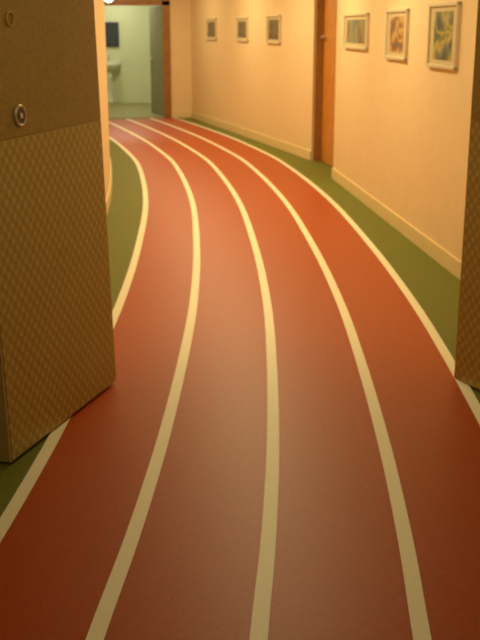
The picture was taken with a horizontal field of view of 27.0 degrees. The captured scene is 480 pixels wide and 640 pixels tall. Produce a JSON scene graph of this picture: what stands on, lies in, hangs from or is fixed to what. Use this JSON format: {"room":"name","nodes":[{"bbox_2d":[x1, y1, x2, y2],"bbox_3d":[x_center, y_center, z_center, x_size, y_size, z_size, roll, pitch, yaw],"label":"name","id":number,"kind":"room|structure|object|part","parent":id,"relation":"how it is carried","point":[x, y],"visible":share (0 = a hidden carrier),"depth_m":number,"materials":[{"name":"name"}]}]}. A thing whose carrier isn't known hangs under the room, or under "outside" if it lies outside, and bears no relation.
{"room":"hallway","nodes":[
{"label":"hallway","id":0,"kind":"room"},
{"bbox_2d":[94,0,109,198],"bbox_3d":[-1.908,-2.918,11.061,0.837,2.500,13.999,-3,16,-9],"label":"wall","id":1,"kind":"structure","parent":0,"point":[99,10],"depth_m":8.74,"materials":[{"name":"paint"}]},
{"bbox_2d":[106,159,111,215],"bbox_3d":[-1.827,-1.774,11.408,0.704,0.110,14.002,-3,16,-9],"label":"baseboard","id":2,"kind":"structure","parent":1,"relation":"attached to","point":[108,198],"depth_m":9.30,"materials":[{"name":"paint"}]},
{"bbox_2d":[104,5,161,102],"bbox_3d":[-2.400,-5.907,21.298,3.600,2.500,0.200,0,16,0],"label":"wall","id":3,"kind":"structure","parent":0,"point":[131,81],"depth_m":21.27,"materials":[{"name":"paint"}]},
{"bbox_2d":[105,22,118,46],"bbox_3d":[-2.780,-6.035,21.128,0.440,0.500,0.034,0,16,0],"label":"wall mirror","id":4,"kind":"object","parent":3,"relation":"attached to","point":[111,28],"visible":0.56,"depth_m":21.11,"materials":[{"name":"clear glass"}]},
{"bbox_2d":[169,0,191,110],"bbox_3d":[-0.905,-4.863,17.722,0.810,2.500,0.150,0,16,0],"label":"wall","id":5,"kind":"structure","parent":0,"point":[180,10],"depth_m":17.70,"materials":[{"name":"paint"}]},
{"bbox_2d":[162,2,171,117],"bbox_3d":[-1.295,-4.622,17.788,0.130,2.000,0.200,0,16,0],"label":"door frame","id":6,"kind":"structure","parent":5,"relation":"attached to","point":[165,8],"depth_m":17.70,"materials":[{"name":"brown wood"}]},
{"bbox_2d":[149,6,163,115],"bbox_3d":[-1.503,-4.749,18.331,0.040,1.920,0.900,-6,17,-20],"label":"leaf","id":7,"kind":"object","parent":6,"relation":"attached to","point":[155,12],"visible":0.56,"depth_m":18.34,"materials":[{"name":"grey paint"}]},
{"bbox_2d":[172,111,191,117],"bbox_3d":[-1.050,-3.693,17.978,0.360,0.110,0.015,0,16,0],"label":"baseboard","id":8,"kind":"structure","parent":5,"relation":"attached to","point":[175,114],"depth_m":17.97,"materials":[{"name":"paint"}]},
{"bbox_2d":[0,103,479,516],"bbox_3d":[-0.900,-1.212,9.855,8.200,0.102,24.800,0,16,0],"label":"floor","id":9,"kind":"structure","parent":0,"point":[436,289],"depth_m":7.60,"materials":[{"name":"green carpet"}]},
{"bbox_2d":[106,55,120,103],"bbox_3d":[-2.780,-5.092,21.196,0.525,0.988,0.432,0,16,0],"label":"basin","id":10,"kind":"object","parent":9,"relation":"on","point":[112,66],"visible":0.64,"depth_m":21.17,"materials":[{"name":"ceramic"}]},
{"bbox_3d":[-2.780,-5.335,21.121,0.525,0.200,0.425,0,16,0],"label":"bowl","id":11,"kind":"part","parent":10,"relation":"part of","materials":[{"name":"ceramic"}]},
{"bbox_2d":[0,118,479,639],"bbox_3d":[-0.512,-0.708,7.941,2.996,0.006,20.879,-1,16,-5],"label":"track","id":12,"kind":"object","parent":9,"relation":"on","point":[284,444],"visible":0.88,"depth_m":3.84,"materials":[{"name":"rubber"}]},
{"bbox_2d":[191,0,315,159],"bbox_3d":[0.084,-4.003,14.778,0.164,2.500,6.275,-5,17,-15],"label":"wall","id":13,"kind":"structure","parent":0,"point":[256,85],"depth_m":14.02,"materials":[{"name":"paint"}]},
{"bbox_2d":[206,18,216,39],"bbox_3d":[-0.466,-4.717,16.224,0.025,0.340,0.600,-5,17,-16],"label":"framed picture","id":14,"kind":"object","parent":13,"relation":"attached to","point":[211,23],"visible":1,"depth_m":16.20,"materials":[{"name":"silver metal"}]},
{"bbox_2d":[208,22,214,36],"bbox_3d":[-0.465,-4.717,16.224,0.002,0.230,0.450,-5,17,-16],"label":"print","id":15,"kind":"object","parent":14,"relation":"attached to","point":[211,25],"depth_m":16.21},
{"bbox_2d":[236,17,247,41],"bbox_3d":[0.029,-4.241,14.592,0.025,0.340,0.560,-5,17,-16],"label":"framed picture","id":16,"kind":"object","parent":13,"relation":"attached to","point":[241,22],"visible":1,"depth_m":14.58,"materials":[{"name":"silver metal"}]},
{"bbox_2d":[238,21,245,37],"bbox_3d":[0.029,-4.241,14.593,0.002,0.230,0.410,-5,17,-16],"label":"print","id":17,"kind":"object","parent":16,"relation":"attached to","point":[241,24],"depth_m":14.59},
{"bbox_2d":[191,111,310,159],"bbox_3d":[0.004,-2.850,15.091,0.029,0.110,6.273,-5,17,-15],"label":"baseboard","id":18,"kind":"structure","parent":13,"relation":"attached to","point":[284,146],"depth_m":14.27,"materials":[{"name":"paint"}]},
{"bbox_2d":[266,15,280,43],"bbox_3d":[0.441,-3.834,13.201,0.025,0.360,0.580,-5,17,-15],"label":"framed picture","id":19,"kind":"object","parent":13,"relation":"attached to","point":[273,22],"visible":1,"depth_m":13.19,"materials":[{"name":"silver metal"}]},
{"bbox_2d":[268,20,278,39],"bbox_3d":[0.441,-3.834,13.201,0.003,0.250,0.430,-4,17,-15],"label":"print","id":20,"kind":"object","parent":19,"relation":"attached to","point":[273,25],"depth_m":13.20},
{"bbox_2d":[333,0,477,260],"bbox_3d":[1.373,-1.839,7.367,0.153,2.500,6.388,-2,16,-5],"label":"wall","id":21,"kind":"structure","parent":0,"point":[402,128],"depth_m":7.58,"materials":[{"name":"paint"}]},
{"bbox_2d":[343,13,368,49],"bbox_3d":[1.081,-2.704,9.366,0.026,0.320,1.050,-1,16,-5],"label":"framed picture","id":22,"kind":"object","parent":21,"relation":"attached to","point":[356,25],"visible":1,"depth_m":9.31,"materials":[{"name":"silver metal"}]},
{"bbox_3d":[1.081,-2.561,9.408,0.025,0.022,1.050,-2,16,-5],"label":"rail","id":23,"kind":"part","parent":22,"relation":"part of","materials":[{"name":"silver metal"}]},
{"bbox_2d":[347,19,364,43],"bbox_3d":[1.081,-2.704,9.366,0.004,0.210,0.810,-2,16,-5],"label":"print","id":24,"kind":"object","parent":22,"relation":"attached to","point":[355,28],"depth_m":9.32},
{"bbox_3d":[1.081,-2.847,9.325,0.025,0.022,1.050,-2,16,-5],"label":"rail","id":25,"kind":"part","parent":22,"relation":"part of","materials":[{"name":"silver metal"}]},
{"bbox_2d":[332,168,460,279],"bbox_3d":[1.291,-0.690,7.694,0.018,0.110,6.388,-2,16,-5],"label":"baseboard","id":26,"kind":"structure","parent":21,"relation":"attached to","point":[447,260],"depth_m":7.76,"materials":[{"name":"paint"}]},
{"bbox_2d":[384,8,409,60],"bbox_3d":[1.229,-2.242,7.855,0.025,0.380,0.660,-1,16,-5],"label":"framed picture","id":27,"kind":"object","parent":21,"relation":"attached to","point":[397,20],"visible":1,"depth_m":7.82,"materials":[{"name":"silver metal"}]},
{"bbox_3d":[1.229,-2.070,7.905,0.025,0.022,0.660,-2,16,-5],"label":"rail","id":28,"kind":"part","parent":27,"relation":"part of","materials":[{"name":"silver metal"}]},
{"bbox_2d":[389,16,403,52],"bbox_3d":[1.229,-2.242,7.855,0.003,0.270,0.420,-2,16,-5],"label":"print","id":29,"kind":"object","parent":27,"relation":"attached to","point":[397,23],"depth_m":7.84},
{"bbox_3d":[1.229,-2.414,7.805,0.025,0.022,0.660,-2,16,-5],"label":"rail","id":30,"kind":"part","parent":27,"relation":"part of","materials":[{"name":"silver metal"}]},
{"bbox_2d":[426,1,460,69],"bbox_3d":[1.347,-1.889,6.646,0.025,0.420,0.660,-1,16,-5],"label":"framed picture","id":31,"kind":"object","parent":21,"relation":"attached to","point":[443,34],"visible":1,"depth_m":6.61,"materials":[{"name":"silver metal"}]},
{"bbox_3d":[1.347,-1.698,6.702,0.025,0.022,0.660,-2,16,-5],"label":"rail","id":32,"kind":"part","parent":31,"relation":"part of","materials":[{"name":"silver metal"}]},
{"bbox_2d":[433,11,453,60],"bbox_3d":[1.347,-1.889,6.646,0.003,0.310,0.420,-2,16,-5],"label":"print","id":33,"kind":"object","parent":31,"relation":"attached to","point":[443,23],"depth_m":6.63},
{"bbox_3d":[1.347,-2.080,6.590,0.025,0.022,0.660,-2,16,-5],"label":"rail","id":34,"kind":"part","parent":31,"relation":"part of","materials":[{"name":"silver metal"}]},
{"bbox_3d":[-1.930,-5.818,17.443,1.240,0.510,0.150,0,16,0],"label":"wall","id":35,"kind":"structure","parent":0,"visible":0},
{"bbox_2d":[104,0,168,4],"bbox_3d":[-1.930,-5.562,17.513,1.400,0.100,0.200,0,16,0],"label":"door frame","id":36,"kind":"structure","parent":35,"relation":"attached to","point":[114,2],"depth_m":17.42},
{"bbox_3d":[-1.330,-0.943,4.298,1.340,2.500,0.120,0,16,0],"label":"wall","id":37,"kind":"structure","parent":0,"visible":0},
{"bbox_2d":[0,0,115,462],"bbox_3d":[-0.741,-0.596,3.826,0.065,2.072,0.933,4,17,17],"label":"door leaf","id":38,"kind":"structure","parent":37,"relation":"in","point":[57,354],"depth_m":3.83,"materials":[{"name":"laminate"}]},
{"bbox_3d":[-0.735,-1.149,3.657,0.005,0.896,0.910,4,17,17],"label":"panel","id":39,"kind":"part","parent":38,"relation":"part of","materials":[{"name":"brown wood"}]},
{"bbox_3d":[1.545,-0.957,4.346,0.910,2.500,0.080,0,16,0],"label":"wall","id":40,"kind":"structure","parent":0,"visible":0},
{"bbox_2d":[454,0,479,389],"bbox_3d":[1.179,-0.619,3.925,0.065,2.072,0.905,-7,18,-23],"label":"door leaf","id":41,"kind":"structure","parent":40,"relation":"in","point":[467,357],"depth_m":4.38,"materials":[{"name":"laminate"}]},
{"bbox_3d":[1.162,-0.182,4.043,0.004,1.158,0.882,-7,18,-23],"label":"panel","id":42,"kind":"part","parent":41,"relation":"part of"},
{"bbox_3d":[1.162,-1.171,3.754,0.004,0.896,0.882,-7,18,-23],"label":"panel","id":43,"kind":"part","parent":41,"relation":"part of","materials":[{"name":"brown wood"}]},
{"bbox_3d":[1.010,-3.931,10.855,0.279,0.440,1.523,0,16,0],"label":"wall","id":44,"kind":"structure","parent":0,"visible":0},
{"bbox_2d":[313,0,324,161],"bbox_3d":[0.968,-2.914,11.833,0.160,2.060,0.050,-2,16,-7],"label":"frame","id":45,"kind":"object","parent":44,"relation":"attached to","point":[320,4],"visible":0.67,"depth_m":11.83,"materials":[{"name":"brown wood"}]},
{"bbox_3d":[1.156,-2.543,10.562,0.140,2.060,0.060,-2,16,-7],"label":"frame","id":46,"kind":"object","parent":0,"visible":0},
{"bbox_2d":[321,0,337,166],"bbox_3d":[1.087,-2.706,11.210,0.040,1.990,1.282,-2,16,-7],"label":"leaf","id":47,"kind":"object","parent":46,"relation":"attached to","point":[330,17],"visible":0.48,"depth_m":11.51,"materials":[{"name":"brown wood"}]}
]}

